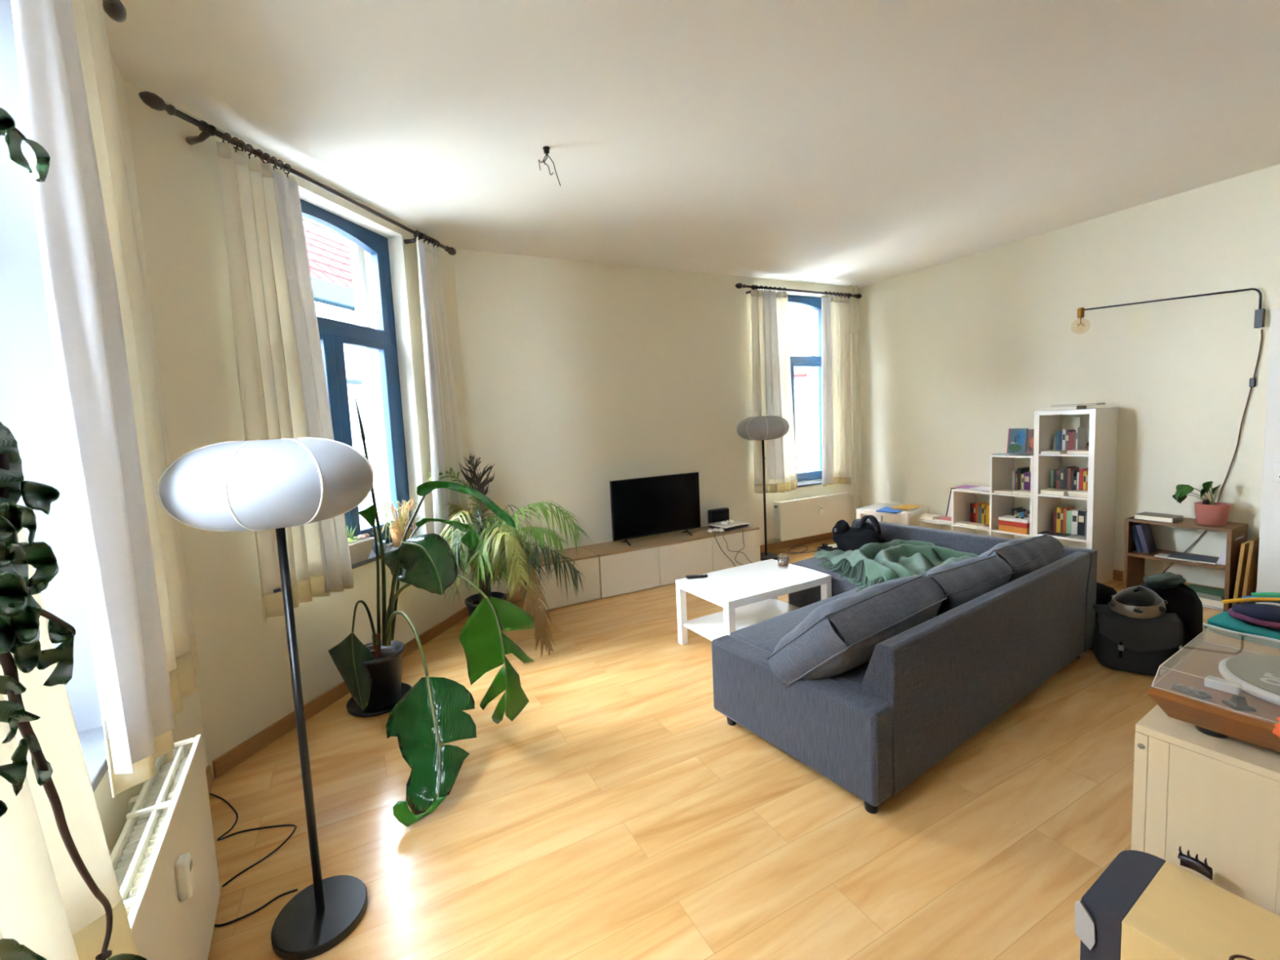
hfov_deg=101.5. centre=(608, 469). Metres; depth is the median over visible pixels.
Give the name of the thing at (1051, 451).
book
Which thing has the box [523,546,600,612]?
cabinet
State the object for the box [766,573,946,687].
cushion
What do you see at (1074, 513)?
book
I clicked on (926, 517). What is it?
book
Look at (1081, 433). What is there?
book
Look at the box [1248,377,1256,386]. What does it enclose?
switch
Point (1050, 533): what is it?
magazine
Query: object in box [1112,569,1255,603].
baseboard
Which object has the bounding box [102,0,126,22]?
curtain rod
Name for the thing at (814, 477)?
window
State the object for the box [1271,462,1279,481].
light switch
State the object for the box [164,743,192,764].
grille
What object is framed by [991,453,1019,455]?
magazine
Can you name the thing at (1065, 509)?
book
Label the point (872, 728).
sofa
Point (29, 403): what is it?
window
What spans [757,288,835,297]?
trim
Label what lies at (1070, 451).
book
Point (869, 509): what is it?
side table
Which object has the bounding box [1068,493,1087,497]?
book
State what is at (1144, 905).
box
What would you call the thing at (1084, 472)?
book
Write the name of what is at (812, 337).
trim
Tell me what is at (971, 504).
book
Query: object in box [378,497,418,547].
plant
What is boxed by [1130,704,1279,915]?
base cabinet
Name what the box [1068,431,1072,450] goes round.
book
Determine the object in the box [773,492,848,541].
radiator
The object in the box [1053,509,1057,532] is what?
book
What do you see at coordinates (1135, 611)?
vent
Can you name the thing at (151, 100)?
curtain rod
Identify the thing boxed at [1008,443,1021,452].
print
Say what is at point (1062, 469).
book
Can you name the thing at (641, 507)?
television
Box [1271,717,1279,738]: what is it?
cloth
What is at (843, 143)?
ceiling
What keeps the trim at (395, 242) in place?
attached to the wall at (244, 678)
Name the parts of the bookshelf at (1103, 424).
panel, panel, panel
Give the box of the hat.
[1227,603,1279,629]
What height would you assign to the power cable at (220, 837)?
0.006 m
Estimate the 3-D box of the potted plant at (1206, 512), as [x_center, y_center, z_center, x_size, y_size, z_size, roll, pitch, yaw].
[4.351,0.242,3.831,0.276,0.318,0.176,0,6,35]
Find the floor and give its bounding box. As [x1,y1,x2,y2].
[208,538,1279,959]
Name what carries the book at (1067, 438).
on the bookshelf at (1103, 424)
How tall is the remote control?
0.020 m
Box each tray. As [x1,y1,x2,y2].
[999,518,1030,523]
[999,522,1029,528]
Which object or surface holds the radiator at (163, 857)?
attached to the wall at (113, 811)
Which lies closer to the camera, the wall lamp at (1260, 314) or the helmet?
the helmet
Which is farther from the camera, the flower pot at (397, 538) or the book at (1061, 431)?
the book at (1061, 431)
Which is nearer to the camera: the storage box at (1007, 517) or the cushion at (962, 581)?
the cushion at (962, 581)
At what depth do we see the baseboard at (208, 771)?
2.35 m
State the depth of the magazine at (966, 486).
5.32 m
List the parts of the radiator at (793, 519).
rail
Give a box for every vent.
[1108,601,1115,606]
[1133,608,1143,613]
[1159,606,1166,610]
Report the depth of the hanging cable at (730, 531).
5.25 m
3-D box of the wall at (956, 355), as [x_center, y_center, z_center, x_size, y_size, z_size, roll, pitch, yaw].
[4.057,-0.634,5.158,0.350,3.063,3.312,-5,5,-26]
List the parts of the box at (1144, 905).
latch plate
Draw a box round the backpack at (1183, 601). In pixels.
[1138,582,1203,655]
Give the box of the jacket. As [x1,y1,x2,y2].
[1142,572,1186,588]
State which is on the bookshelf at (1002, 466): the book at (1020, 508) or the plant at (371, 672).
the book at (1020, 508)
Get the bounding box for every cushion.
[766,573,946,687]
[923,555,1015,617]
[977,533,1066,583]
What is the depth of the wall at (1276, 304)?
3.41 m
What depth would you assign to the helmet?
2.91 m
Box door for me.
[1255,307,1279,605]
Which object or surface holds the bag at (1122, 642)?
on the floor
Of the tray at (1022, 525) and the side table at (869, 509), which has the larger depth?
the side table at (869, 509)
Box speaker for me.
[707,506,729,526]
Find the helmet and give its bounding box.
[1108,586,1168,618]
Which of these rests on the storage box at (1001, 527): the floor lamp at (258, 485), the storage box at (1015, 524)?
the storage box at (1015, 524)
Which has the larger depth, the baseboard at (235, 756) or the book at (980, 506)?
the book at (980, 506)
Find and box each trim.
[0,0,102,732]
[297,185,426,537]
[302,216,392,524]
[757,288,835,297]
[787,302,819,471]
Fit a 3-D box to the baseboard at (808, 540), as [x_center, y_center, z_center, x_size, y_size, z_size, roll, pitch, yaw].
[1.058,0.977,5.631,4.840,0.085,0.021,-5,5,-26]
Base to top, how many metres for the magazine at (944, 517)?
0.007 m
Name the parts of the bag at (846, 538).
handle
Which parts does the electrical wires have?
hook plate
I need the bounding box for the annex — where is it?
[795,458,808,472]
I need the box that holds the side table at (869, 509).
[856,502,928,524]
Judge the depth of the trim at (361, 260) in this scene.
3.90 m
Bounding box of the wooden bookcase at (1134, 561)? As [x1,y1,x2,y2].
[1123,515,1248,611]
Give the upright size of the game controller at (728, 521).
0.046 m
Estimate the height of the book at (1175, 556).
0.014 m
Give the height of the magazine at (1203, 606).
0.014 m
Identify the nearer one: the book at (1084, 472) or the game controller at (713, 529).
the book at (1084, 472)
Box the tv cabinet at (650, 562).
[581,524,760,598]
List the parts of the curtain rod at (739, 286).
rod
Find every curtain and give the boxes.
[0,503,137,959]
[10,0,199,797]
[216,141,354,622]
[416,236,471,549]
[751,288,797,493]
[821,294,851,486]
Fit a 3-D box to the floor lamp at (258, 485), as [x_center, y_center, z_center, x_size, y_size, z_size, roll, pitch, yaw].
[-0.982,0.685,1.613,0.574,1.553,0.541,-7,6,-40]
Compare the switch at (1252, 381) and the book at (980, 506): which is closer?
the switch at (1252, 381)
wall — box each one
[93,53,207,854]
[124,80,478,778]
[453,248,862,593]
[859,164,1279,592]
[1272,184,1279,308]
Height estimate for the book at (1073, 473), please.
0.200 m
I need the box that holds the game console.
[706,520,751,531]
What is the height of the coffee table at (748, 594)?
0.450 m
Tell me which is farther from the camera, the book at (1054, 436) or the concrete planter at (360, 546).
the book at (1054, 436)
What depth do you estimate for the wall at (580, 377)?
5.01 m
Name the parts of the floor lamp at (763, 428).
lamp shade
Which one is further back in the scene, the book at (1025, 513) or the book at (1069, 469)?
the book at (1025, 513)
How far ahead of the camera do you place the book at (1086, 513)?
4.44 m
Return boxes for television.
[609,471,700,546]
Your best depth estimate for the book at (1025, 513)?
4.83 m
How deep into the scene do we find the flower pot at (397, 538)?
3.63 m
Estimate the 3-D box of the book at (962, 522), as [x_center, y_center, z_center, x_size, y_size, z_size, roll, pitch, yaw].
[3.586,0.548,5.204,0.120,0.018,0.200,-5,5,-26]
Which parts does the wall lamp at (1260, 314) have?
arm, cord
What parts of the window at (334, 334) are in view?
sash, sill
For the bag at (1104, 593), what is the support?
on the floor
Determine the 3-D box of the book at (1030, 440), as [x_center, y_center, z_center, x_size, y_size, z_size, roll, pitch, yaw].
[3.902,-0.250,4.765,0.047,0.226,0.140,-5,5,-26]
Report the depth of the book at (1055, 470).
4.61 m
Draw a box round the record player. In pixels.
[1147,626,1279,752]
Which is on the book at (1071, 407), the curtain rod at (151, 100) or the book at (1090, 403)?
the book at (1090, 403)
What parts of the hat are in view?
crown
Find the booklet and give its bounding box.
[968,486,989,490]
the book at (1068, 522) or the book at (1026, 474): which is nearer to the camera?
the book at (1068, 522)
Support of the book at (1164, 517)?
on the wooden bookcase at (1134, 561)
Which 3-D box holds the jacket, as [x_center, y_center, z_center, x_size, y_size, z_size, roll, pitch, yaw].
[3.341,0.670,3.143,0.308,0.074,0.141,-5,5,-23]
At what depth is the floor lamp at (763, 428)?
5.45 m
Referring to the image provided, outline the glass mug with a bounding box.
[777,555,788,568]
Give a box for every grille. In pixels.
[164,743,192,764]
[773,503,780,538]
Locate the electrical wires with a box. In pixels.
[537,146,560,186]
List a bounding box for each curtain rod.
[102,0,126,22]
[138,91,456,255]
[735,282,862,298]
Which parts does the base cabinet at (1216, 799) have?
panel, panel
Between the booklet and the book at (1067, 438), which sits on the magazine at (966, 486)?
the booklet
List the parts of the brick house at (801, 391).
pane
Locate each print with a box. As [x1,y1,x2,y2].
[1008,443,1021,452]
[1015,430,1025,445]
[1027,442,1032,451]
[1029,436,1034,448]
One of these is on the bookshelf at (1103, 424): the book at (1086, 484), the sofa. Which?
the book at (1086, 484)
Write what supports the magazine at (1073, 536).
on the bookshelf at (1103, 424)
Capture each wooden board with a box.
[1232,538,1253,605]
[1240,537,1259,603]
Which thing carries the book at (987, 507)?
on the bookshelf at (1002, 466)
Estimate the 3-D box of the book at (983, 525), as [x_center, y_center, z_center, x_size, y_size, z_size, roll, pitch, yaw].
[3.650,0.559,5.063,0.120,0.014,0.100,-5,5,-26]
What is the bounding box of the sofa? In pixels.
[711,518,1097,813]
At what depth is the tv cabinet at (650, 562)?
4.97 m
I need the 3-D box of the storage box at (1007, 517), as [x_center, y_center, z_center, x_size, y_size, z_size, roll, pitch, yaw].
[3.773,0.464,4.827,0.156,0.027,0.236,-5,5,-26]
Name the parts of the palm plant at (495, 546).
stem, stem, pot, stem, stem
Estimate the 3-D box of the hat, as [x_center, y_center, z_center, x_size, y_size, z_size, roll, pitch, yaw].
[4.152,0.912,3.236,0.314,0.112,0.414,-6,6,-30]
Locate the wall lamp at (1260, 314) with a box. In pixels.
[1073,288,1266,573]
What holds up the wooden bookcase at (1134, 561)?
on the floor
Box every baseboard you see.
[205,764,213,795]
[212,606,469,777]
[505,532,833,602]
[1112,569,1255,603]
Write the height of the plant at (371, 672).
1.771 m
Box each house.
[303,226,373,528]
[794,366,808,459]
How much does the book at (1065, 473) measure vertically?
0.225 m
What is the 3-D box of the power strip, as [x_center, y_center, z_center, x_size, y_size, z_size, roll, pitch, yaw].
[2.533,0.875,5.975,0.260,0.073,0.056,-5,5,-26]
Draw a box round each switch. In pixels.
[273,587,280,592]
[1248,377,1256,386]
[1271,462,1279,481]
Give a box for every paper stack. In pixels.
[933,519,951,522]
[1198,596,1223,608]
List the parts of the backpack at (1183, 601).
handle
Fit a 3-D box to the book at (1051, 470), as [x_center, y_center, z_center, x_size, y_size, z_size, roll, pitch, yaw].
[3.992,0.102,4.663,0.150,0.200,0.020,-5,5,-26]
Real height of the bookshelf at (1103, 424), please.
1.470 m
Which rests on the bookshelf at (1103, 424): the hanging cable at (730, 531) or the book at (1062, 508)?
the book at (1062, 508)
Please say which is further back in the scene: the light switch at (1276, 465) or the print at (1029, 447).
the print at (1029, 447)
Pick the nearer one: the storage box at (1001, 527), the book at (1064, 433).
the book at (1064, 433)
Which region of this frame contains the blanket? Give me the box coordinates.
[813,539,978,592]
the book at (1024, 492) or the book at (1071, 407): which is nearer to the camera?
the book at (1071, 407)
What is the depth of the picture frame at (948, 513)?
5.57 m
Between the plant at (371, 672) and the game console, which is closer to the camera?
the plant at (371, 672)
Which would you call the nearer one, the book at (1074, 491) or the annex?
the book at (1074, 491)
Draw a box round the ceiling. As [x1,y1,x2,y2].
[103,0,1279,288]
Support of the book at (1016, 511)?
on the bookshelf at (1002, 466)
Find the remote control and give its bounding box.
[685,573,707,578]
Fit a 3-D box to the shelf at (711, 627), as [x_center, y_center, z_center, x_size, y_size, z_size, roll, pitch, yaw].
[1.001,1.052,3.607,0.860,0.018,0.510,-5,5,-27]
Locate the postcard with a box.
[1067,417,1079,430]
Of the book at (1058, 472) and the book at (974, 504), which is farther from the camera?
the book at (974, 504)
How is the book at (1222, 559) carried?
on the wooden bookcase at (1134, 561)
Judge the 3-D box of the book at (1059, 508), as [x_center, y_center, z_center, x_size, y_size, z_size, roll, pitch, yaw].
[4.034,0.446,4.642,0.151,0.225,0.028,-5,5,-26]
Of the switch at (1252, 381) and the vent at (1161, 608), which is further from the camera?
the switch at (1252, 381)
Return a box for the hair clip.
[1177,845,1213,880]
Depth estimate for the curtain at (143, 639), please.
1.20 m
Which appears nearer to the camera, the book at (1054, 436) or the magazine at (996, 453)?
the book at (1054, 436)
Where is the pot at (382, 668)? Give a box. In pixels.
[363,640,404,709]
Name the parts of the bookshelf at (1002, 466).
panel, panel, panel, panel, panel, panel, panel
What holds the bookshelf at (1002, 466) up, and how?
on the floor
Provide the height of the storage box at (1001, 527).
0.054 m
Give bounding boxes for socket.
[1077,307,1084,318]
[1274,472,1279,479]
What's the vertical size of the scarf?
0.109 m
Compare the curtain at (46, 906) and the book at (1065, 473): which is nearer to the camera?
the curtain at (46, 906)
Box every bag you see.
[817,515,885,551]
[1089,582,1117,649]
[1091,604,1183,676]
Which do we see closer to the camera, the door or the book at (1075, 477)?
the door
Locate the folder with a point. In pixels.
(1213, 593)
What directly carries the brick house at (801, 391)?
on the street
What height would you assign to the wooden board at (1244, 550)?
0.500 m
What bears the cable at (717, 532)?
hanging from the tv cabinet at (650, 562)
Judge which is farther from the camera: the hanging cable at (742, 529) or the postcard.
the hanging cable at (742, 529)
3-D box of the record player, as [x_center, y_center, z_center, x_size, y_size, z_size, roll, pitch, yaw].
[1.515,0.508,1.065,0.420,0.140,0.492,-6,6,-30]
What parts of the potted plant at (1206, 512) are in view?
stem, stem, pot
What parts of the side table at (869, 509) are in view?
leg, leg, leg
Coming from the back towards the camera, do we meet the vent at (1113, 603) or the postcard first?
the postcard
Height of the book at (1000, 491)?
0.022 m
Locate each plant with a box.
[0,107,146,959]
[328,395,535,826]
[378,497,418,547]
[427,449,591,655]
[1172,480,1231,525]
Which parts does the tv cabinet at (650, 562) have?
door, panel, door, door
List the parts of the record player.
control plate, speed knob, platter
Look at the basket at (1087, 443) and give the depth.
4.39 m
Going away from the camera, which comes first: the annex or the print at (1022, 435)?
the print at (1022, 435)
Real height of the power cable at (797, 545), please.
0.007 m
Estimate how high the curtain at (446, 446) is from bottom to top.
2.288 m
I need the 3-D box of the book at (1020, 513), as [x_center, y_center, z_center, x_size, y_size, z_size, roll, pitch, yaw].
[3.910,0.481,4.905,0.150,0.170,0.034,-5,5,-26]
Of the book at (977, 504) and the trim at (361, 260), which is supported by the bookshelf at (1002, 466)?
the book at (977, 504)
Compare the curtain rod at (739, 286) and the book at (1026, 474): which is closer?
the book at (1026, 474)
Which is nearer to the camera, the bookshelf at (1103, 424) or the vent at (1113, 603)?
the vent at (1113, 603)
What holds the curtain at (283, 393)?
hanging from the curtain rod at (151, 100)
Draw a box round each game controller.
[707,527,724,532]
[720,519,734,524]
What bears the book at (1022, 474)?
on the bookshelf at (1002, 466)
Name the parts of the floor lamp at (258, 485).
power cord, lamp shade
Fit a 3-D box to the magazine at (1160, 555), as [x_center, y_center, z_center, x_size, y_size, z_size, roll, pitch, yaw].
[4.283,0.668,3.935,0.110,0.008,0.220,-5,5,-26]
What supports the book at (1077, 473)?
on the bookshelf at (1103, 424)
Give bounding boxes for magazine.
[935,515,951,520]
[954,484,982,488]
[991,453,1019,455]
[1009,453,1033,454]
[1037,531,1071,537]
[1066,534,1086,540]
[1154,553,1195,562]
[1202,604,1223,611]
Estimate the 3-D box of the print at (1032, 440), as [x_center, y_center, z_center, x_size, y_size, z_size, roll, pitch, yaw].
[3.893,-0.242,4.760,0.001,0.127,0.104,2,2,-26]
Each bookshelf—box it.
[917,454,1033,538]
[1031,407,1118,583]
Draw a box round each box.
[998,515,1030,523]
[998,520,1029,528]
[998,524,1029,534]
[1074,849,1279,959]
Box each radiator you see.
[110,733,220,959]
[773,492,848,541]
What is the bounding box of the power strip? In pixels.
[822,542,837,547]
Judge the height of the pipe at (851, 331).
3.063 m
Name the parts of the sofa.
leg, seat, panel, leg, backrest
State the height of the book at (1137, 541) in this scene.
0.215 m
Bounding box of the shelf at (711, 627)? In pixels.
[684,598,799,640]
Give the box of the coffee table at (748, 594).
[675,559,831,644]
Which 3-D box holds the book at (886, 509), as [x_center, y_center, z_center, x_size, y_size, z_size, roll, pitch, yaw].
[3.091,0.448,5.720,0.300,0.013,0.210,-8,7,-43]
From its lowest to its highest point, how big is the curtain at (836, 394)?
2.223 m
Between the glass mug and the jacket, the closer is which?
the jacket
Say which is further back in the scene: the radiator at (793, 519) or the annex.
the annex
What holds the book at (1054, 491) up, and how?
on the bookshelf at (1103, 424)
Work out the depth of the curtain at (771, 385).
5.74 m
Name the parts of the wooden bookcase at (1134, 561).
panel, panel, panel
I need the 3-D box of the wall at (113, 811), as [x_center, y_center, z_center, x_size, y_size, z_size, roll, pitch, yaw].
[-0.774,0.056,-0.051,0.350,3.063,5.200,-6,6,-30]
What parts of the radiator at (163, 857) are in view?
water panel, water panel, rail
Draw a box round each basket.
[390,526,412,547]
[1085,441,1088,449]
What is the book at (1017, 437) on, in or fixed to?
on the bookshelf at (1002, 466)
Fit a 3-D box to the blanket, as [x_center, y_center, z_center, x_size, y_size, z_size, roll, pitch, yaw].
[1.835,0.615,3.515,1.042,0.187,1.083,-6,6,-32]
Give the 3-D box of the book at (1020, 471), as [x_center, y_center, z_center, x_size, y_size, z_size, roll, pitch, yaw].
[3.881,0.099,4.891,0.150,0.225,0.028,-5,5,-26]
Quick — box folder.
[1186,583,1224,601]
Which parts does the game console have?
white plate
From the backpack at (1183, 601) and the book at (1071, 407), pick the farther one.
the book at (1071, 407)
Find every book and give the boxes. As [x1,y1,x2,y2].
[875,506,903,513]
[890,504,924,510]
[920,513,940,520]
[955,520,982,527]
[969,501,979,522]
[973,503,975,522]
[975,502,986,523]
[976,524,989,528]
[977,504,982,523]
[981,502,989,524]
[985,504,989,524]
[993,488,1017,493]
[1006,428,1028,453]
[1011,506,1022,515]
[1012,470,1017,489]
[1012,489,1030,495]
[1013,508,1026,515]
[1014,471,1017,489]
[1017,466,1029,489]
[1018,510,1026,516]
[1022,474,1023,489]
[1023,471,1031,489]
[1023,510,1030,517]
[1026,429,1034,453]
[1040,449,1066,453]
[1040,488,1071,495]
[1042,405,1086,410]
[1050,469,1053,488]
[1051,403,1105,407]
[1053,435,1055,450]
[1053,468,1060,488]
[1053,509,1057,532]
[1055,431,1058,450]
[1056,469,1060,488]
[1056,505,1069,533]
[1058,430,1062,450]
[1060,466,1066,488]
[1060,506,1070,533]
[1062,428,1074,450]
[1062,506,1075,533]
[1063,466,1075,489]
[1065,430,1075,450]
[1066,449,1088,454]
[1066,466,1079,489]
[1066,508,1075,533]
[1067,489,1087,495]
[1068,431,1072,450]
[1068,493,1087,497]
[1070,469,1079,490]
[1071,508,1081,534]
[1072,431,1075,449]
[1073,476,1076,489]
[1075,426,1086,449]
[1076,471,1079,489]
[1077,508,1087,535]
[1079,467,1088,490]
[1083,471,1086,490]
[1084,511,1087,536]
[1085,470,1088,490]
[1132,523,1142,552]
[1133,511,1183,523]
[1135,523,1156,553]
[1167,551,1218,564]
[1216,535,1244,564]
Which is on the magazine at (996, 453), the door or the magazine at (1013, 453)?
the magazine at (1013, 453)
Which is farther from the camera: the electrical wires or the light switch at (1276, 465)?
the light switch at (1276, 465)
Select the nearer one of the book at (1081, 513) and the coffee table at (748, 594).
the coffee table at (748, 594)
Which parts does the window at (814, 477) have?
sash, frame, sill, sill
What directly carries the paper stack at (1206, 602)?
on the magazine at (1203, 606)
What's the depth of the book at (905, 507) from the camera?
5.74 m
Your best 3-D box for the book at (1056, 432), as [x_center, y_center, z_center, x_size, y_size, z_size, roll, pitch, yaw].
[3.989,-0.242,4.604,0.150,0.185,0.020,-5,5,-26]
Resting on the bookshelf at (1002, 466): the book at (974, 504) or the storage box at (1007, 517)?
the book at (974, 504)
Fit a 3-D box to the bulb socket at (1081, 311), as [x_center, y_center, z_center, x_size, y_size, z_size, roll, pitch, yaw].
[3.742,-1.239,4.142,0.042,0.080,0.042,-5,5,-26]
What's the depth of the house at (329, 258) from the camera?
9.72 m
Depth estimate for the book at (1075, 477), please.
4.48 m
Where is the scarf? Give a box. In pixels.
[1222,591,1279,603]
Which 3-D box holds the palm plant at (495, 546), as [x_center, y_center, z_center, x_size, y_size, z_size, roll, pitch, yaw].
[-0.759,0.584,3.756,1.232,1.445,0.802,-2,5,10]
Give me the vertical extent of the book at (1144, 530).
0.221 m
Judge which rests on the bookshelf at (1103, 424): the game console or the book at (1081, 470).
the book at (1081, 470)
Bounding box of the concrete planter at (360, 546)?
[346,525,374,564]
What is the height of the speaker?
0.185 m
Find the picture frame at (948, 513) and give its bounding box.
[946,488,955,517]
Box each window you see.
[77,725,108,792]
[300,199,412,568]
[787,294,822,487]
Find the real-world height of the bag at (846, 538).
0.304 m
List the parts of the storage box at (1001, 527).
lid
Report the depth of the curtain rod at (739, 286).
5.79 m
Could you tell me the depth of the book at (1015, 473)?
4.88 m
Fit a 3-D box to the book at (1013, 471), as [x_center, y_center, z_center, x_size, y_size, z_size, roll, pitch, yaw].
[3.861,0.109,4.934,0.150,0.200,0.020,-5,5,-26]
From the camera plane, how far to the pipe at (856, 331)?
6.44 m
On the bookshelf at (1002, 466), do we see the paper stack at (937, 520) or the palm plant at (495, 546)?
the paper stack at (937, 520)
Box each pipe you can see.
[848,285,855,519]
[853,285,860,508]
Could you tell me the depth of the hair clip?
1.08 m
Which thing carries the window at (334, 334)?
in the wall at (244, 678)
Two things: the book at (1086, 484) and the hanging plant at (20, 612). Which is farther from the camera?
the book at (1086, 484)
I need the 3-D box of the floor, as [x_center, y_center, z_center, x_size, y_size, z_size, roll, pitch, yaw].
[1.977,1.341,1.989,6.518,0.120,7.400,-5,5,-26]
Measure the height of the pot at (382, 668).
0.298 m
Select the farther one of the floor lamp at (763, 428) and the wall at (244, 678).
the floor lamp at (763, 428)
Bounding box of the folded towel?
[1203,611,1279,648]
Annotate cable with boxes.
[208,792,296,887]
[714,532,735,566]
[723,530,752,563]
[734,528,744,564]
[777,545,817,555]
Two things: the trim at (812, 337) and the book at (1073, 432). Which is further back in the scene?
the trim at (812, 337)
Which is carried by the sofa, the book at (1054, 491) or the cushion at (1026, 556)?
the cushion at (1026, 556)
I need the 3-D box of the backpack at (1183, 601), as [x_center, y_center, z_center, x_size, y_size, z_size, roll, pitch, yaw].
[3.372,0.887,3.164,0.281,0.444,0.307,-7,6,-42]
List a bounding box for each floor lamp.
[156,437,373,959]
[736,415,789,560]

